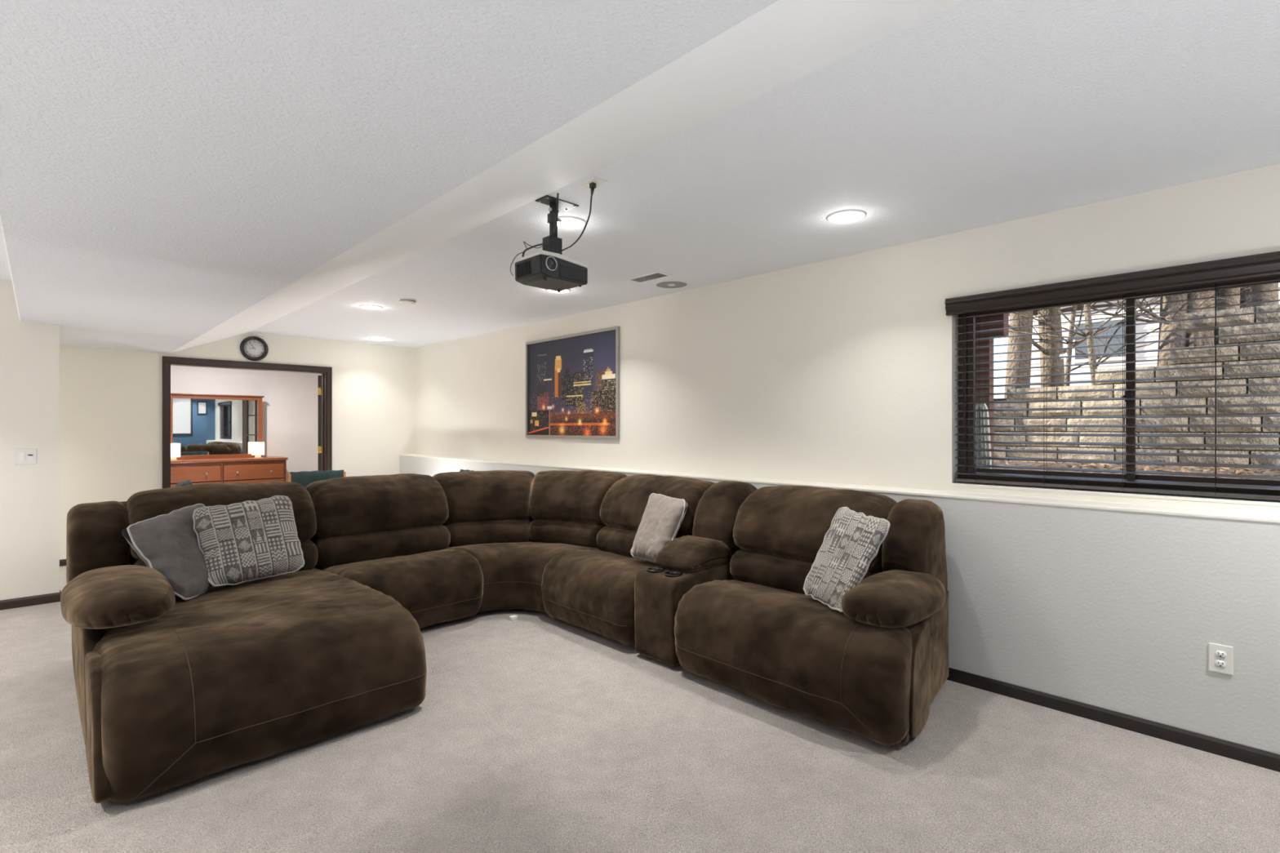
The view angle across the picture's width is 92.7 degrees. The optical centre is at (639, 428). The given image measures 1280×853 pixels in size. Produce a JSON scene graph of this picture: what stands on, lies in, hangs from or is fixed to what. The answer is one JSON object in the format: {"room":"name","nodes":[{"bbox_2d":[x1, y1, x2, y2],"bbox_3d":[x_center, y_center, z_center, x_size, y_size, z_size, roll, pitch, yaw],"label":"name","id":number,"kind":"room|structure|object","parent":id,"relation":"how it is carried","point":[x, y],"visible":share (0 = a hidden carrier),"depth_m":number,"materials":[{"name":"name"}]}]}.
{"room":"leisure room","nodes":[
{"label":"leisure room","id":0,"kind":"room"},
{"bbox_2d":[0,279,59,599],"bbox_3d":[-6.053,0.120,3.245,4.300,2.430,0.130,0,0,-44],"label":"wall","id":1,"kind":"structure","parent":0,"point":[29,352],"depth_m":4.58,"materials":[{"name":"beige paint"}]},
{"bbox_2d":[0,213,21,321],"bbox_3d":[-2.596,-0.945,2.489,0.006,0.301,9.090,0,0,-44],"label":"trim","id":2,"kind":"structure","parent":1,"relation":"attached to","point":[1,222],"depth_m":2.91,"materials":[{"name":"white paint"}]},
{"bbox_2d":[14,448,36,464],"bbox_3d":[-4.598,0.213,4.572,0.114,0.116,0.014,0,0,-44],"label":"light switch","id":3,"kind":"object","parent":1,"relation":"attached to","point":[22,456],"visible":1,"depth_m":4.57,"materials":[{"name":"white plastic"}]},
{"bbox_2d":[0,591,61,610],"bbox_3d":[-5.998,1.300,3.198,4.314,0.070,0.014,0,0,-44],"label":"baseboard","id":4,"kind":"structure","parent":1,"relation":"attached to","point":[6,604],"depth_m":4.58,"materials":[{"name":"brown wood"}]},
{"bbox_2d":[59,332,414,559],"bbox_3d":[-5.884,0.120,5.729,8.300,2.430,0.140,0,0,-44],"label":"wall","id":5,"kind":"structure","parent":0,"point":[111,400],"depth_m":6.39,"materials":[{"name":"beige paint"}]},
{"bbox_2d":[59,559,66,566],"bbox_3d":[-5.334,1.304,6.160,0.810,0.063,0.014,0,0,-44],"label":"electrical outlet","id":6,"kind":"structure","parent":5,"relation":"attached to","point":[62,562],"depth_m":5.91,"materials":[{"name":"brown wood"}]},
{"bbox_2d":[162,355,332,488],"bbox_3d":[-4.495,0.288,7.083,1.676,2.094,0.172,0,0,-44],"label":"trim","id":7,"kind":"structure","parent":5,"relation":"attached to","point":[326,371],"depth_m":6.93,"materials":[{"name":"brown wood"}]},
{"bbox_2d":[240,336,268,360],"bbox_3d":[-4.436,-0.915,7.026,0.284,0.284,0.032,0,0,-44],"label":"wall clock","id":8,"kind":"object","parent":5,"relation":"attached to","point":[251,348],"visible":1,"depth_m":7.02,"materials":[{"name":"black plastic"}]},
{"bbox_2d":[318,375,321,471],"bbox_3d":[-4.114,0.331,8.040,0.077,1.985,0.771,0,0,-16],"label":"door","id":9,"kind":"structure","parent":5,"relation":"in","point":[319,376],"depth_m":7.68,"materials":[{"name":"brown wood"}]},
{"bbox_2d":[170,364,321,481],"bbox_3d":[-7.536,0.120,7.414,8.300,2.430,0.140,0,0,-44],"label":"wall","id":10,"kind":"structure","parent":0,"point":[290,402],"depth_m":9.31,"materials":[{"name":"white paint"}]},
{"bbox_2d":[0,565,1279,852],"bbox_3d":[-3.479,1.395,3.276,8.300,0.120,11.730,0,0,-44],"label":"floor","id":11,"kind":"structure","parent":0,"point":[535,732],"depth_m":2.32,"materials":[{"name":"beige carpet"}]},
{"bbox_2d":[175,480,192,486],"bbox_3d":[-3.495,0.886,5.015,0.515,0.902,0.522,0,0,-32],"label":"dining chair","id":12,"kind":"object","parent":11,"relation":"on","point":[187,482],"visible":0.08,"depth_m":4.99,"materials":[{"name":"teal fabric"}]},
{"bbox_2d":[170,456,288,487],"bbox_3d":[-5.892,0.882,8.540,1.611,0.905,0.515,0,0,-44],"label":"dresser","id":13,"kind":"object","parent":11,"relation":"on","point":[268,468],"visible":0.32,"depth_m":8.44,"materials":[{"name":"brown wood"}]},
{"bbox_2d":[170,443,180,460],"bbox_3d":[-6.258,0.318,8.184,0.160,0.224,0.160,0,0,-44],"label":"table lamp","id":14,"kind":"object","parent":13,"relation":"on","point":[175,447],"visible":0.73,"depth_m":8.14,"materials":[{"name":"white fabric"}]},
{"bbox_2d":[170,393,264,459],"bbox_3d":[-5.967,-0.021,8.613,1.150,0.902,0.065,0,0,-44],"label":"dresser mirror","id":15,"kind":"object","parent":13,"relation":"on","point":[205,426],"visible":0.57,"depth_m":8.60,"materials":[{"name":"mirror"}]},
{"bbox_2d":[251,442,264,457],"bbox_3d":[-5.553,0.318,8.876,0.160,0.224,0.160,0,0,-44],"label":"table lamp","id":16,"kind":"object","parent":13,"relation":"on","point":[257,448],"visible":1,"depth_m":8.81,"materials":[{"name":"white fabric"}]},
{"bbox_2d":[287,470,346,487],"bbox_3d":[-3.159,0.886,6.054,0.522,0.902,0.515,0,0,-38],"label":"dining chair","id":17,"kind":"object","parent":11,"relation":"on","point":[304,478],"visible":0.31,"depth_m":6.18,"materials":[{"name":"teal fabric"}]},
{"bbox_2d":[458,469,473,471],"bbox_3d":[-1.906,0.886,6.134,0.515,0.902,0.522,0,0,-34],"label":"dining chair","id":18,"kind":"object","parent":11,"relation":"on","point":[461,470],"visible":0.04,"depth_m":6.38,"materials":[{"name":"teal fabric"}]},
{"bbox_2d":[60,470,948,803],"bbox_3d":[-0.802,0.846,3.311,3.375,1.008,3.830,0,0,-44],"label":"sectional sofa","id":19,"kind":"object","parent":11,"relation":"on","point":[171,693],"visible":0.92,"depth_m":3.04,"materials":[{"name":"brown fabric"}]},
{"bbox_2d":[60,564,175,629],"bbox_3d":[-2.370,0.750,2.774,0.381,0.181,0.800,0,0,-44],"label":"armrest","id":20,"kind":"object","parent":19,"relation":"on","point":[117,596],"depth_m":2.55,"materials":[{"name":"brown fabric"}]},
{"bbox_2d":[121,503,213,601],"bbox_3d":[-2.456,0.658,3.319,0.400,0.440,0.489,0,0,6],"label":"throw pillow","id":21,"kind":"object","parent":19,"relation":"on","point":[167,544],"visible":0.65,"depth_m":3.16,"materials":[{"name":"grey fabric"}]},
{"bbox_2d":[126,481,316,559],"bbox_3d":[-2.562,0.551,3.781,0.936,0.417,0.474,0,0,-44],"label":"cushion","id":22,"kind":"object","parent":19,"relation":"on","point":[150,504],"depth_m":3.72,"materials":[{"name":"fabric"}]},
{"bbox_2d":[133,539,317,571],"bbox_3d":[-2.473,0.830,3.694,0.922,0.233,0.286,0,0,-44],"label":"lumbar cushion","id":23,"kind":"object","parent":19,"relation":"on","point":[309,548],"depth_m":3.89,"materials":[{"name":"brown fabric"}]},
{"bbox_2d":[192,495,304,587],"bbox_3d":[-2.228,0.631,3.495,0.297,0.446,0.525,0,0,33],"label":"throw pillow","id":24,"kind":"object","parent":19,"relation":"on","point":[248,540],"visible":1,"depth_m":3.42,"materials":[{"name":"grey fabric"}]},
{"bbox_2d":[93,567,426,802],"bbox_3d":[-2.031,1.101,3.123,1.172,0.495,1.813,0,0,-44],"label":"cushion","id":25,"kind":"object","parent":19,"relation":"on","point":[231,676],"depth_m":2.49,"materials":[{"name":"brown fabric"}]},
{"bbox_2d":[305,473,448,537],"bbox_3d":[-1.898,0.553,4.431,0.911,0.414,0.470,0,0,-44],"label":"cushion","id":26,"kind":"object","parent":19,"relation":"on","point":[400,505],"depth_m":4.27,"materials":[{"name":"brown fabric"}]},
{"bbox_2d":[314,524,450,568],"bbox_3d":[-1.811,0.829,4.343,0.907,0.233,0.286,0,0,-44],"label":"lumbar cushion","id":27,"kind":"object","parent":19,"relation":"on","point":[333,549],"depth_m":4.19,"materials":[{"name":"brown fabric"}]},
{"bbox_2d":[315,548,483,628],"bbox_3d":[-1.641,1.101,4.170,0.915,0.471,0.757,0,0,-44],"label":"seat cushion","id":28,"kind":"object","parent":19,"relation":"on","point":[436,585],"depth_m":4.00,"materials":[{"name":"brown fabric"}]},
{"bbox_2d":[432,470,535,524],"bbox_3d":[-1.245,0.553,4.933,0.877,0.405,0.502,0,0,-20],"label":"cushion","id":29,"kind":"object","parent":19,"relation":"on","point":[493,496],"depth_m":4.79,"materials":[{"name":"brown fabric"}]},
{"bbox_2d":[444,519,530,546],"bbox_3d":[-1.200,0.829,4.824,0.716,0.221,0.315,0,0,-20],"label":"lumbar cushion","id":30,"kind":"object","parent":19,"relation":"on","point":[463,532],"depth_m":4.72,"materials":[{"name":"brown fabric"}]},
{"bbox_2d":[446,540,602,613],"bbox_3d":[-0.869,1.102,4.665,1.064,0.469,1.121,0,0,-44],"label":"seat cushion","id":31,"kind":"object","parent":19,"relation":"on","point":[507,575],"depth_m":4.33,"materials":[{"name":"brown fabric"}]},
{"bbox_2d":[528,519,606,548],"bbox_3d":[-0.549,0.829,4.797,0.741,0.222,0.313,0,0,25],"label":"lumbar cushion","id":32,"kind":"object","parent":19,"relation":"on","point":[561,533],"depth_m":4.69,"materials":[{"name":"brown fabric"}]},
{"bbox_2d":[529,470,626,524],"bbox_3d":[-0.503,0.550,4.909,0.904,0.408,0.502,0,0,24],"label":"cushion","id":33,"kind":"object","parent":19,"relation":"on","point":[557,497],"depth_m":4.77,"materials":[{"name":"brown fabric"}]},
{"bbox_2d":[541,549,657,645],"bbox_3d":[-0.127,1.102,4.137,0.756,0.474,0.915,0,0,-44],"label":"seat cushion","id":34,"kind":"object","parent":19,"relation":"on","point":[593,590],"depth_m":3.88,"materials":[{"name":"brown fabric"}]},
{"bbox_2d":[596,525,675,560],"bbox_3d":[0.060,0.828,4.296,0.288,0.234,0.892,0,0,-44],"label":"lumbar cushion","id":35,"kind":"object","parent":19,"relation":"on","point":[618,540],"depth_m":4.35,"materials":[{"name":"brown fabric"}]},
{"bbox_2d":[600,474,715,537],"bbox_3d":[0.147,0.554,4.381,0.471,0.414,0.896,0,0,-44],"label":"cushion","id":36,"kind":"object","parent":19,"relation":"on","point":[624,500],"depth_m":4.31,"materials":[{"name":"brown fabric"}]},
{"bbox_2d":[630,493,687,562],"bbox_3d":[0.122,0.646,3.966,0.293,0.414,0.370,0,0,-35],"label":"throw pillow","id":37,"kind":"object","parent":19,"relation":"on","point":[663,517],"visible":0.93,"depth_m":3.87,"materials":[{"name":"grey fabric"}]},
{"bbox_2d":[692,480,757,562],"bbox_3d":[0.569,0.595,3.937,0.452,0.504,0.317,0,0,-44],"label":"cushion","id":38,"kind":"object","parent":19,"relation":"on","point":[714,512],"depth_m":3.79,"materials":[{"name":"brown fabric"}]},
{"bbox_2d":[729,548,879,594],"bbox_3d":[0.911,0.828,3.426,0.287,0.233,0.876,0,0,-44],"label":"lumbar cushion","id":39,"kind":"object","parent":19,"relation":"on","point":[788,572],"depth_m":3.42,"materials":[{"name":"brown fabric"}]},
{"bbox_2d":[674,579,938,746],"bbox_3d":[0.854,1.101,3.125,0.776,0.493,1.237,0,0,-44],"label":"seat cushion","id":40,"kind":"object","parent":19,"relation":"on","point":[767,641],"depth_m":2.77,"materials":[{"name":"brown fabric"}]},
{"bbox_2d":[733,484,897,570],"bbox_3d":[0.997,0.552,3.510,0.477,0.414,0.884,0,0,-44],"label":"cushion","id":41,"kind":"object","parent":19,"relation":"on","point":[784,527],"depth_m":3.42,"materials":[{"name":"brown fabric"}]},
{"bbox_2d":[803,506,889,612],"bbox_3d":[1.013,0.627,2.999,0.310,0.446,0.417,0,0,-15],"label":"throw pillow","id":42,"kind":"object","parent":19,"relation":"on","point":[853,540],"visible":0.94,"depth_m":2.93,"materials":[{"name":"grey fabric"}]},
{"bbox_2d":[841,569,946,627],"bbox_3d":[1.194,0.786,2.861,0.610,0.184,0.357,0,0,-44],"label":"armrest","id":43,"kind":"object","parent":19,"relation":"on","point":[884,598],"depth_m":2.70,"materials":[{"name":"brown fabric"}]},
{"bbox_2d":[0,0,1279,353],"bbox_3d":[-3.479,-1.195,3.276,8.300,0.200,11.730,0,0,-44],"label":"ceiling","id":44,"kind":"structure","parent":0,"point":[972,114],"depth_m":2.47,"materials":[{"name":"white paint"}]},
{"bbox_2d":[359,304,382,309],"bbox_3d":[-2.428,-1.091,5.515,0.196,0.016,0.196,0,0,-44],"label":"recessed light","id":45,"kind":"object","parent":44,"relation":"in","point":[363,306],"visible":1,"depth_m":5.48,"materials":[{"name":"white"}]},
{"bbox_2d":[368,337,386,341],"bbox_3d":[-3.239,-1.091,7.534,0.196,0.016,0.196,0,0,-44],"label":"recessed light","id":46,"kind":"object","parent":44,"relation":"in","point":[371,339],"visible":1,"depth_m":7.51,"materials":[{"name":"white"}]},
{"bbox_2d":[398,297,416,304],"bbox_3d":[-1.987,-1.077,5.218,0.140,0.036,0.140,0,0,-44],"label":"smoke detector","id":47,"kind":"object","parent":44,"relation":"attached to","point":[403,300],"visible":1,"depth_m":5.17,"materials":[{"name":"white plastic"}]},
{"bbox_2d":[514,195,588,292],"bbox_3d":[-0.424,-0.887,2.930,0.282,0.416,0.228,0,0,-44],"label":"projector","id":48,"kind":"object","parent":44,"relation":"hanging from","point":[544,268],"visible":0.98,"depth_m":2.89,"materials":[{"name":"grey plastic"}]},
{"bbox_2d":[510,241,551,275],"bbox_3d":[-0.518,-0.800,2.880,0.198,0.153,0.061,0,0,1],"label":"cable","id":49,"kind":"object","parent":48,"relation":"attached to","point":[523,242],"visible":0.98,"depth_m":2.89,"materials":[{"name":"grey plastic"}]},
{"bbox_2d":[521,192,559,257],"bbox_3d":[-0.451,-0.945,2.904,0.224,0.278,0.088,0,0,30],"label":"cable","id":50,"kind":"object","parent":48,"relation":"attached to","point":[557,193],"visible":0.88,"depth_m":2.87,"materials":[{"name":"grey metal"}]},
{"bbox_2d":[545,288,570,293],"bbox_3d":[-0.649,-1.091,4.841,0.196,0.016,0.196,0,0,-44],"label":"recessed light","id":51,"kind":"object","parent":44,"relation":"in","point":[567,290],"visible":0.54,"depth_m":4.86,"materials":[{"name":"white"}]},
{"bbox_2d":[557,216,586,229],"bbox_3d":[-0.383,-1.091,3.252,0.196,0.016,0.196,0,0,-44],"label":"recessed light","id":52,"kind":"object","parent":44,"relation":"in","point":[567,222],"visible":0.77,"depth_m":3.23,"materials":[{"name":"white"}]},
{"bbox_2d":[578,176,607,194],"bbox_3d":[-0.209,-1.067,2.722,0.072,0.056,0.116,0,0,-44],"label":"outlet","id":53,"kind":"object","parent":44,"relation":"attached to","point":[591,184],"visible":1,"depth_m":2.71,"materials":[{"name":"white plastic"}]},
{"bbox_2d":[560,194,592,252],"bbox_3d":[-0.303,-0.946,2.846,0.014,0.194,0.313,0,0,-36],"label":"power cable","id":54,"kind":"object","parent":53,"relation":"attached to","point":[587,221],"visible":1,"depth_m":2.78,"materials":[{"name":"grey plastic"}]},
{"bbox_2d":[626,271,672,283],"bbox_3d":[0.065,-1.091,4.433,0.150,0.008,0.330,0,0,-44],"label":"ceiling vent","id":55,"kind":"object","parent":44,"relation":"in","point":[656,275],"visible":1,"depth_m":4.42,"materials":[{"name":"white metal"}]},
{"bbox_2d":[654,280,688,288],"bbox_3d":[0.240,-1.091,4.647,0.260,0.008,0.260,0,0,-44],"label":"ceiling speaker","id":56,"kind":"object","parent":44,"relation":"attached to","point":[668,284],"visible":1,"depth_m":4.63,"materials":[{"name":"white plastic"}]},
{"bbox_2d":[656,281,686,288],"bbox_3d":[0.240,-1.092,4.647,0.233,0.005,0.233,0,0,41],"label":"grille","id":57,"kind":"object","parent":56,"relation":"attached to","point":[660,284],"depth_m":4.64,"materials":[{"name":"grey"}]},
{"bbox_2d":[826,209,866,223],"bbox_3d":[1.066,-1.091,3.156,0.196,0.016,0.196,0,0,-44],"label":"recessed light","id":58,"kind":"object","parent":44,"relation":"in","point":[844,216],"visible":1,"depth_m":3.14,"materials":[{"name":"white"}]},
{"bbox_2d":[399,455,1279,754],"bbox_3d":[0.055,0.854,5.089,0.316,0.963,9.090,0,0,-44],"label":"wall","id":59,"kind":"structure","parent":0,"point":[1119,611],"depth_m":2.73,"materials":[{"name":"grey paint"}]},
{"bbox_2d":[946,667,1279,772],"bbox_3d":[-0.063,1.304,4.973,0.014,0.063,9.090,0,0,-44],"label":"baseboard","id":60,"kind":"structure","parent":59,"relation":"attached to","point":[1262,758],"depth_m":2.70,"materials":[{"name":"brown wood"}]},
{"bbox_2d":[1208,642,1233,675],"bbox_3d":[2.371,0.943,2.494,0.010,0.115,0.073,0,0,-44],"label":"wall outlet","id":61,"kind":"object","parent":59,"relation":"attached to","point":[1220,657],"visible":1,"depth_m":2.49,"materials":[{"name":"white plastic"}]},
{"bbox_2d":[1215,660,1226,667],"bbox_3d":[2.370,0.963,2.492,0.005,0.026,0.033,0,0,-44],"label":"receptacle","id":62,"kind":"object","parent":61,"relation":"attached to","point":[1219,664],"depth_m":2.49,"materials":[{"name":"white plastic"}]},
{"bbox_2d":[1215,650,1226,657],"bbox_3d":[2.370,0.923,2.492,0.005,0.026,0.033,0,0,-44],"label":"receptacle","id":63,"kind":"object","parent":61,"relation":"attached to","point":[1219,654],"depth_m":2.49,"materials":[{"name":"white plastic"}]},
{"bbox_2d":[414,163,1279,514],"bbox_3d":[-0.637,-0.220,6.063,0.260,1.751,11.730,0,0,-44],"label":"wall","id":64,"kind":"structure","parent":0,"point":[841,370],"depth_m":3.99,"materials":[{"name":"beige paint"}]},
{"bbox_2d":[525,326,619,439],"bbox_3d":[-0.691,-0.402,5.912,0.027,0.997,1.440,0,0,-44],"label":"framed picture","id":65,"kind":"object","parent":64,"relation":"attached to","point":[572,381],"visible":1,"depth_m":5.85,"materials":[{"name":"multicoloured paper"}]},
{"bbox_2d":[399,453,1279,523],"bbox_3d":[0.021,0.364,5.056,0.230,0.016,9.090,0,0,-44],"label":"wall ledge","id":66,"kind":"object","parent":64,"relation":"attached to","point":[1144,508],"depth_m":3.25,"materials":[{"name":"beige paint"}]},
{"bbox_2d":[951,482,1279,506],"bbox_3d":[2.338,0.317,2.927,0.122,0.013,1.545,0,0,-44],"label":"window sill","id":67,"kind":"structure","parent":64,"relation":"attached to","point":[1274,503],"depth_m":2.90,"materials":[{"name":"beige paint"}]},
{"bbox_2d":[958,275,1279,501],"bbox_3d":[2.393,-0.202,2.980,0.110,1.026,1.545,0,0,-44],"label":"window","id":68,"kind":"structure","parent":64,"relation":"in","point":[1130,301],"depth_m":2.98,"materials":[{"name":"brown plastic"}]},
{"bbox_2d":[944,251,1279,500],"bbox_3d":[2.306,-0.212,2.889,0.107,1.026,1.597,0,0,-44],"label":"window blind","id":69,"kind":"object","parent":68,"relation":"attached to","point":[1264,264],"visible":1,"depth_m":2.88,"materials":[{"name":"brown wood"}]},
{"label":"outside","id":70,"kind":"structure","parent":0,"visible":0},
{"bbox_2d":[993,383,1117,400],"bbox_3d":[12.706,-1.099,20.864,32.640,1.632,40.000,0,0,-44],"label":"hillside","id":71,"kind":"structure","parent":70,"point":[994,399],"depth_m":6.89,"materials":[{"name":"brown soil"}]},
{"bbox_2d":[1004,308,1046,398],"bbox_3d":[4.572,-3.293,7.178,2.735,6.011,3.449,0,0,-44],"label":"bare tree","id":72,"kind":"object","parent":71,"relation":"on","point":[1024,339],"visible":0.02,"depth_m":7.38,"materials":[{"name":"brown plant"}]},
{"bbox_2d":[1008,297,1229,386],"bbox_3d":[4.907,-3.330,7.550,2.356,6.011,3.628,0,0,-44],"label":"bare tree","id":73,"kind":"object","parent":71,"relation":"on","point":[1057,318],"visible":0.09,"depth_m":7.52,"materials":[{"name":"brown plant"}]},
{"bbox_2d":[1030,289,1219,387],"bbox_3d":[9.771,-1.990,12.138,5.650,3.650,3.350,0,0,-44],"label":"sky","id":74,"kind":"structure","parent":71,"relation":"on","point":[1146,327],"depth_m":10.43,"materials":[{"name":"white"}]},
{"bbox_2d":[1008,286,1250,385],"bbox_3d":[4.721,-2.124,6.409,3.624,3.605,1.780,0,0,27],"label":"bare tree","id":75,"kind":"object","parent":71,"relation":"on","point":[1089,333],"visible":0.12,"depth_m":6.62,"materials":[{"name":"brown plant"}]},
{"bbox_2d":[1105,292,1199,346],"bbox_3d":[5.659,-3.030,6.188,2.026,5.006,3.622,0,0,-31],"label":"bare tree","id":76,"kind":"object","parent":71,"relation":"on","point":[1195,304],"visible":0.02,"depth_m":6.16,"materials":[{"name":"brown plant"}]},
{"bbox_2d":[1090,290,1214,346],"bbox_3d":[5.628,-3.600,6.336,2.667,6.006,3.433,0,0,-44],"label":"bare tree","id":77,"kind":"object","parent":71,"relation":"on","point":[1208,341],"visible":0.02,"depth_m":6.44,"materials":[{"name":"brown plant"}]},
{"bbox_2d":[1066,288,1239,338],"bbox_3d":[6.366,-3.648,6.279,1.866,6.005,3.695,0,0,-26],"label":"bare tree","id":78,"kind":"object","parent":71,"relation":"on","point":[1234,300],"visible":0.04,"depth_m":6.38,"materials":[{"name":"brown plant"}]},
{"bbox_2d":[1031,287,1279,386],"bbox_3d":[5.503,-2.124,7.023,3.554,3.602,1.671,0,0,32],"label":"bare tree","id":79,"kind":"object","parent":71,"relation":"on","point":[1069,343],"visible":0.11,"depth_m":7.10,"materials":[{"name":"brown plant"}]},
{"bbox_2d":[1135,293,1188,365],"bbox_3d":[5.544,-3.461,6.608,2.084,6.007,3.132,0,0,-44],"label":"bare tree","id":80,"kind":"object","parent":71,"relation":"on","point":[1173,306],"visible":0.02,"depth_m":6.25,"materials":[{"name":"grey plant"}]},
{"bbox_2d":[1244,285,1252,307],"bbox_3d":[6.112,-3.711,6.320,2.156,6.004,3.155,0,0,-44],"label":"bare tree","id":81,"kind":"object","parent":71,"relation":"on","point":[1248,296],"visible":0.02,"depth_m":6.48,"materials":[{"name":"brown plant"}]},
{"bbox_2d":[1240,282,1279,307],"bbox_3d":[11.163,-2.115,8.720,5.650,3.100,4.020,0,0,-44],"label":"house","id":82,"kind":"structure","parent":71,"relation":"on","point":[1242,297],"depth_m":10.37,"materials":[{"name":"white"}]},
{"bbox_2d":[1251,283,1279,312],"bbox_3d":[5.866,-3.725,5.731,2.632,6.046,3.125,0,0,-44],"label":"bare tree","id":83,"kind":"object","parent":71,"relation":"on","point":[1270,295],"visible":0.02,"depth_m":5.50,"materials":[{"name":"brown plant"}]},
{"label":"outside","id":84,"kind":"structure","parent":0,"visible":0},
{"bbox_2d":[993,459,1279,479],"bbox_3d":[1.201,0.535,6.780,3.290,0.400,16.000,0,0,-44],"label":"ground","id":85,"kind":"structure","parent":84,"point":[1024,463],"depth_m":5.11,"materials":[{"name":"brown plant"}]},
{"bbox_2d":[976,403,991,468],"bbox_3d":[2.505,0.077,4.509,0.049,0.515,0.160,0,0,-44],"label":"panel","id":86,"kind":"object","parent":85,"relation":"on","point":[980,406],"visible":0.41,"depth_m":4.48,"materials":[{"name":"grey metal"}]},
{"bbox_2d":[976,313,1008,468],"bbox_3d":[1.349,-0.660,5.209,1.280,1.990,2.850,0,0,-44],"label":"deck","id":87,"kind":"object","parent":85,"relation":"on","point":[998,325],"visible":0.02,"depth_m":4.65,"materials":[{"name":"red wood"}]},
{"bbox_2d":[993,304,1279,466],"bbox_3d":[4.899,-0.319,5.512,0.416,1.408,6.389,0,0,-44],"label":"wall","id":88,"kind":"structure","parent":85,"relation":"on","point":[1268,317],"depth_m":5.42,"materials":[{"name":"grey stone"}]},
{"bbox_2d":[993,459,1279,479],"bbox_3d":[3.224,0.317,4.840,2.864,0.057,4.037,0,0,-44],"label":"dry leaves","id":89,"kind":"object","parent":85,"relation":"on","point":[1106,466],"visible":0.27,"depth_m":4.72,"materials":[{"name":"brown plant"}]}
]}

